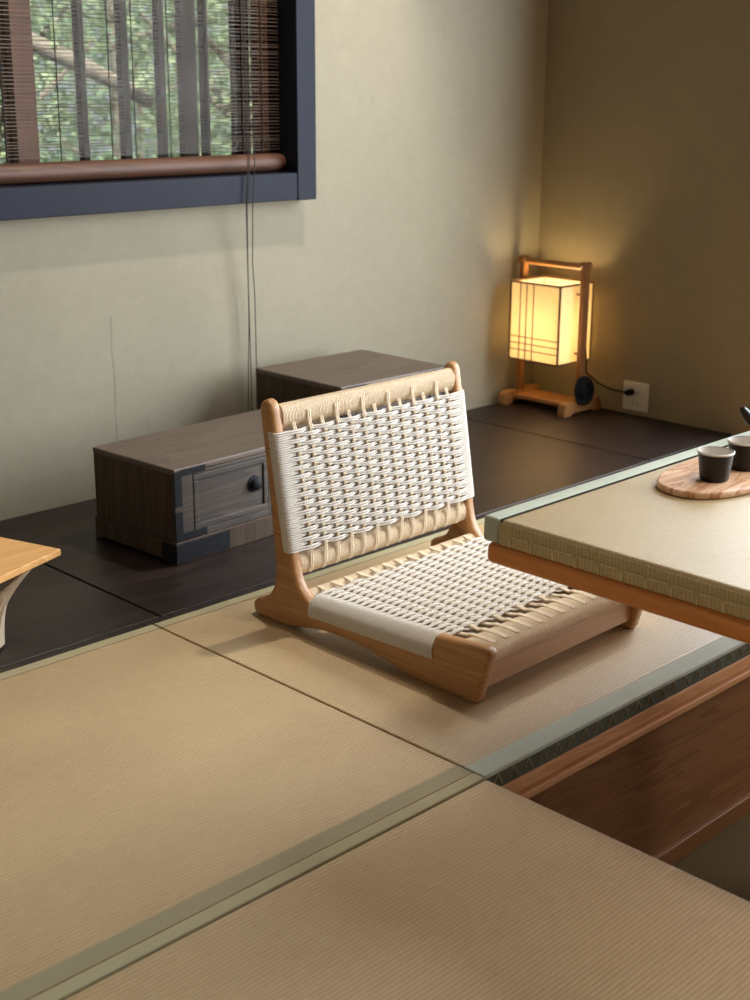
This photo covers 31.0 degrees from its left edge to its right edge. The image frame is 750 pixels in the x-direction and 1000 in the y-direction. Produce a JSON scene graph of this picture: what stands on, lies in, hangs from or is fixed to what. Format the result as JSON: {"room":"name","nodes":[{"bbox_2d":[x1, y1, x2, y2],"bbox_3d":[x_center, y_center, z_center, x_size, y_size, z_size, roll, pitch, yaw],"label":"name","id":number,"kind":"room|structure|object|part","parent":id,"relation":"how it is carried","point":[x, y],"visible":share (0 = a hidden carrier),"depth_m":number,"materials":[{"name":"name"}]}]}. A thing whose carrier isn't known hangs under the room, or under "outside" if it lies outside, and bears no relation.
{"room":"japanese tatami room","nodes":[
{"label":"japanese tatami room","id":0,"kind":"room"},
{"bbox_2d":[0,564,158,667],"bbox_3d":[-1.745,0.493,1.955,2.952,0.096,0.768,-16,23,-42],"label":"boards","id":1,"kind":"object","parent":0,"point":[50,610],"visible":0.56,"depth_m":2.68,"materials":[{"name":"brown wood"}]},
{"bbox_2d":[0,537,60,647],"bbox_3d":[-0.825,0.190,2.510,0.363,0.160,0.350,9,19,26],"label":"stool","id":2,"kind":"object","parent":1,"relation":"on","point":[17,558],"visible":1,"depth_m":2.51,"materials":[{"name":"brown wood"}]},
{"bbox_2d":[0,0,547,520],"bbox_3d":[-1.294,-0.968,2.630,5.295,2.500,0.120,-16,23,-42],"label":"wall","id":3,"kind":"structure","parent":0,"point":[115,327],"depth_m":3.77,"materials":[{"name":"paint"}]},
{"bbox_2d":[0,0,315,220],"bbox_3d":[-0.891,-1.286,2.959,2.160,1.320,0.245,-16,23,-42],"label":"window","id":4,"kind":"structure","parent":3,"relation":"in","point":[296,140],"depth_m":3.51,"materials":[{"name":"clear glass"}]},
{"bbox_3d":[-1.230,-1.204,2.687,1.139,1.162,0.026,-16,23,-42],"label":"sash","id":5,"kind":"part","parent":4,"relation":"part of","materials":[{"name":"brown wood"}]},
{"bbox_3d":[-0.566,-1.380,3.275,0.766,1.162,0.026,-16,23,-42],"label":"sash","id":6,"kind":"part","parent":4,"relation":"part of","materials":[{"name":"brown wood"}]},
{"bbox_2d":[0,0,285,410],"bbox_3d":[-0.890,-0.889,2.962,1.844,1.920,0.101,-16,23,-42],"label":"bamboo blind","id":7,"kind":"object","parent":4,"relation":"attached to","point":[86,170],"visible":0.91,"depth_m":3.31,"materials":[{"name":"brown wood"}]},
{"bbox_3d":[-0.340,-1.022,3.473,0.020,1.880,0.090,-4,17,-12],"label":"pull cord","id":8,"kind":"part","parent":7,"relation":"part of","materials":[{"name":"white fabric"}]},
{"bbox_3d":[-0.338,-1.022,3.472,0.053,1.880,0.072,-16,23,-42],"label":"pull cord","id":9,"kind":"part","parent":7,"relation":"part of","materials":[{"name":"white fabric"}]},
{"bbox_3d":[-0.319,-1.026,3.485,0.015,1.880,0.086,-3,17,-11],"label":"pull cord","id":10,"kind":"part","parent":7,"relation":"part of","materials":[{"name":"white fabric"}]},
{"bbox_2d":[0,418,648,616],"bbox_3d":[-0.094,0.023,3.519,1.682,0.096,0.768,-16,23,-42],"label":"boards","id":11,"kind":"object","parent":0,"point":[510,467],"visible":0.39,"depth_m":3.17,"materials":[{"name":"brown wood"}]},
{"bbox_2d":[93,409,365,565],"bbox_3d":[-0.332,-0.052,3.227,0.302,0.216,0.610,15,22,40],"label":"chest","id":12,"kind":"object","parent":11,"relation":"on","point":[181,495],"visible":0.61,"depth_m":3.04,"materials":[{"name":"brown wood"}]},
{"bbox_3d":[-0.333,-0.021,3.048,0.027,0.126,0.223,15,22,40],"label":"drawer","id":13,"kind":"part","parent":12,"relation":"part of","materials":[{"name":"brown wood"}]},
{"bbox_3d":[-0.322,-0.018,3.038,0.005,0.126,0.223,15,22,40],"label":"moulding","id":14,"kind":"part","parent":12,"relation":"part of","materials":[{"name":"wood"}]},
{"bbox_3d":[-0.270,-0.036,3.081,0.018,0.040,0.040,15,22,40],"label":"knob","id":15,"kind":"part","parent":12,"relation":"part of","materials":[{"name":"black metal"}]},
{"bbox_3d":[-0.236,-0.043,3.139,0.014,0.151,0.598,15,22,40],"label":"frame","id":16,"kind":"part","parent":12,"relation":"part of","materials":[{"name":"brown wood"}]},
{"bbox_3d":[-0.152,-0.078,3.239,0.027,0.126,0.223,15,22,40],"label":"drawer","id":17,"kind":"part","parent":12,"relation":"part of","materials":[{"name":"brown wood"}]},
{"bbox_3d":[-0.141,-0.075,3.229,0.005,0.126,0.223,15,22,40],"label":"moulding","id":18,"kind":"part","parent":12,"relation":"part of","materials":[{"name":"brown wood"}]},
{"bbox_2d":[255,349,448,486],"bbox_3d":[-0.058,-0.220,3.668,0.407,0.283,0.350,-16,23,-42],"label":"chest","id":19,"kind":"object","parent":11,"relation":"on","point":[295,380],"visible":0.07,"depth_m":3.58,"materials":[{"name":"brown wood"}]},
{"bbox_3d":[0.050,-0.207,3.559,0.395,0.215,0.014,-16,23,-42],"label":"frame","id":20,"kind":"part","parent":19,"relation":"part of","materials":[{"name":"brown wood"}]},
{"bbox_3d":[0.044,-0.213,3.564,0.289,0.190,0.027,-16,23,-42],"label":"drawer","id":21,"kind":"part","parent":19,"relation":"part of","materials":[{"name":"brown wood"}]},
{"bbox_3d":[0.054,-0.210,3.554,0.289,0.190,0.005,-16,23,-42],"label":"moulding","id":22,"kind":"part","parent":19,"relation":"part of","materials":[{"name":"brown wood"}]},
{"bbox_2d":[0,435,734,672],"bbox_3d":[-0.709,0.363,2.398,5.075,0.096,0.026,-16,23,-42],"label":"board","id":23,"kind":"object","parent":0,"point":[151,622],"visible":0.2,"depth_m":2.76,"materials":[{"name":"wood"}]},
{"bbox_2d":[466,399,731,460],"bbox_3d":[0.660,-0.191,4.234,0.430,0.096,0.768,-16,23,-42],"label":"boards","id":24,"kind":"object","parent":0,"point":[632,435],"visible":0.41,"depth_m":4.16,"materials":[{"name":"brown wood"}]},
{"bbox_2d":[498,255,634,417],"bbox_3d":[0.615,-0.526,4.339,0.201,0.482,0.404,-16,23,-42],"label":"paper lantern","id":25,"kind":"object","parent":24,"relation":"on","point":[550,317],"visible":1,"depth_m":4.31,"materials":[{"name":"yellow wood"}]},
{"bbox_3d":[0.483,-0.575,4.451,0.026,0.448,0.020,-16,23,-42],"label":"post","id":26,"kind":"part","parent":25,"relation":"part of","materials":[{"name":"brown wood"}]},
{"bbox_3d":[0.569,-0.333,4.434,0.104,0.014,0.216,-16,23,-42],"label":"board","id":27,"kind":"part","parent":25,"relation":"part of","materials":[{"name":"brown wood"}]},
{"bbox_3d":[0.566,-0.579,4.362,0.173,0.253,0.202,-16,23,-42],"label":"shade frame","id":28,"kind":"part","parent":25,"relation":"part of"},
{"bbox_3d":[0.566,-0.579,4.362,0.168,0.248,0.197,-16,23,-42],"label":"lamp shade","id":29,"kind":"part","parent":25,"relation":"part of","materials":[{"name":"beige paper"}]},
{"bbox_3d":[0.656,-0.523,4.284,0.026,0.448,0.020,-16,23,-42],"label":"post","id":30,"kind":"part","parent":25,"relation":"part of","materials":[{"name":"brown wood"}]},
{"bbox_3d":[0.670,-0.443,4.307,0.011,0.075,0.006,-10,20,-29],"label":"power cord","id":31,"kind":"part","parent":25,"relation":"part of","materials":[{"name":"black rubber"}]},
{"bbox_3d":[0.737,-0.375,4.320,0.132,0.066,0.013,3,17,8],"label":"power cord","id":32,"kind":"part","parent":25,"relation":"part of","materials":[{"name":"black plastic"}]},
{"bbox_2d":[528,677,749,855],"bbox_3d":[0.690,0.476,2.637,1.559,0.346,0.012,-16,23,-42],"label":"wood panel","id":33,"kind":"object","parent":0,"point":[656,788],"depth_m":2.48,"materials":[{"name":"brown wood"}]},
{"bbox_2d":[501,654,749,798],"bbox_3d":[0.704,0.315,2.586,1.543,0.040,0.032,-16,23,-42],"label":"trim","id":34,"kind":"structure","parent":33,"relation":"attached to","point":[535,781],"depth_m":2.31,"materials":[{"name":"brown wood"}]},
{"bbox_2d":[651,792,749,865],"bbox_3d":[0.704,0.623,2.679,1.543,0.040,0.012,-16,23,-42],"label":"baseboard","id":35,"kind":"structure","parent":33,"relation":"attached to","point":[698,836],"depth_m":2.61,"materials":[{"name":"brown wood"}]},
{"bbox_2d":[533,0,749,434],"bbox_3d":[2.290,-0.967,2.690,0.120,2.500,4.840,-16,23,-42],"label":"wall","id":36,"kind":"structure","parent":0,"point":[645,175],"depth_m":4.13,"materials":[{"name":"paint"}]},
{"bbox_2d":[622,380,649,412],"bbox_3d":[0.833,-0.331,4.323,0.008,0.093,0.095,-16,23,-42],"label":"wall outlet","id":37,"kind":"object","parent":36,"relation":"attached to","point":[639,401],"visible":0.98,"depth_m":4.32,"materials":[{"name":"beige plastic"}]},
{"bbox_2d":[672,813,749,901],"bbox_3d":[0.977,0.748,2.431,1.579,0.050,0.810,-16,23,-42],"label":"floor","id":38,"kind":"structure","parent":0,"point":[723,862],"depth_m":2.55,"materials":[{"name":"carpet"}]},
{"bbox_2d":[484,431,749,643],"bbox_3d":[0.937,0.354,2.319,1.297,0.768,0.894,-16,23,-42],"label":"table","id":39,"kind":"object","parent":38,"relation":"on","point":[618,537],"visible":0.98,"depth_m":1.98,"materials":[{"name":"brown wood"}]},
{"bbox_2d":[657,458,749,498],"bbox_3d":[0.602,-0.046,2.287,0.342,0.012,0.166,-16,23,-42],"label":"serving board","id":40,"kind":"object","parent":39,"relation":"on","point":[683,480],"visible":0.77,"depth_m":2.20,"materials":[{"name":"brown wood"}]},
{"bbox_2d":[697,446,734,482],"bbox_3d":[0.557,-0.057,2.218,0.060,0.049,0.060,-16,23,-42],"label":"tea cup","id":41,"kind":"object","parent":40,"relation":"on","point":[715,462],"visible":1,"depth_m":2.20,"materials":[{"name":"black ceramic"}]},
{"bbox_2d":[728,436,749,471],"bbox_3d":[0.624,-0.077,2.284,0.060,0.049,0.060,-16,23,-42],"label":"tea cup","id":42,"kind":"object","parent":40,"relation":"on","point":[740,445],"visible":0.91,"depth_m":2.27,"materials":[{"name":"black ceramic"}]},
{"bbox_2d":[739,406,749,425],"bbox_3d":[0.779,-0.158,2.511,0.182,0.096,0.136,-16,23,-42],"label":"teapot","id":43,"kind":"object","parent":39,"relation":"on","point":[744,412],"visible":1,"depth_m":2.49,"materials":[{"name":"silver metal"}]},
{"bbox_3d":[0.684,0.796,1.057,5.075,0.066,3.936,-16,23,-42],"label":"floor","id":44,"kind":"structure","parent":0,"visible":0},
{"bbox_2d":[0,625,483,999],"bbox_3d":[-0.778,0.530,1.731,1.813,0.034,0.850,-16,23,-42],"label":"mat","id":45,"kind":"object","parent":44,"relation":"on","point":[156,786],"visible":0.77,"depth_m":2.00,"materials":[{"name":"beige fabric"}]},
{"bbox_2d":[66,781,749,999],"bbox_3d":[-0.166,0.714,1.140,1.812,0.034,0.880,-16,23,-42],"label":"mat","id":46,"kind":"object","parent":44,"relation":"on","point":[490,892],"visible":1,"depth_m":1.68,"materials":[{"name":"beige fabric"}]},
{"bbox_2d":[154,518,749,786],"bbox_3d":[0.510,0.163,2.952,1.804,0.034,0.849,-16,23,-42],"label":"mat","id":47,"kind":"object","parent":44,"relation":"on","point":[524,720],"visible":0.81,"depth_m":2.39,"materials":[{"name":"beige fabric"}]},
{"bbox_2d":[254,361,642,702],"bbox_3d":[0.164,0.021,2.599,0.574,0.440,0.623,-16,23,-42],"label":"chair","id":48,"kind":"object","parent":47,"relation":"on","point":[464,668],"visible":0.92,"depth_m":2.59,"materials":[{"name":"white fabric"}]},
{"bbox_3d":[-0.012,-0.207,2.714,0.026,0.043,0.498,16,23,42],"label":"rail","id":49,"kind":"part","parent":48,"relation":"part of","materials":[{"name":"brown wood"}]},
{"bbox_3d":[-0.017,0.075,2.421,0.027,0.440,0.612,-16,23,-42],"label":"frame","id":50,"kind":"part","parent":48,"relation":"part of","materials":[{"name":"brown wood"}]},
{"bbox_3d":[0.326,-0.026,2.759,0.027,0.440,0.617,-13,22,-37],"label":"frame","id":51,"kind":"part","parent":48,"relation":"part of","materials":[{"name":"brown wood"}]},
{"label":"outside","id":52,"kind":"structure","parent":0,"visible":0},
{"bbox_3d":[-3.999,-1.620,9.672,20.000,0.100,12.560,-16,23,-42],"label":"ground","id":53,"kind":"structure","parent":52,"visible":0},
{"bbox_2d":[0,0,154,163],"bbox_3d":[-1.569,-1.814,5.161,1.166,2.939,0.925,-16,23,-42],"label":"tree","id":54,"kind":"object","parent":53,"relation":"on","point":[63,53],"visible":0.27,"depth_m":5.22,"materials":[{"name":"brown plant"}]},
{"bbox_2d":[0,0,230,163],"bbox_3d":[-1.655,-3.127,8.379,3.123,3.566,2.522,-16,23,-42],"label":"tree","id":55,"kind":"object","parent":53,"relation":"on","point":[112,54],"visible":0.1,"depth_m":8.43,"materials":[{"name":"green plant"}]},
{"bbox_2d":[126,0,252,156],"bbox_3d":[-0.558,-2.220,6.108,1.306,3.172,1.052,-16,23,-42],"label":"tree","id":56,"kind":"object","parent":53,"relation":"on","point":[222,41],"visible":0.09,"depth_m":6.01,"materials":[{"name":"green plant"}]}
]}

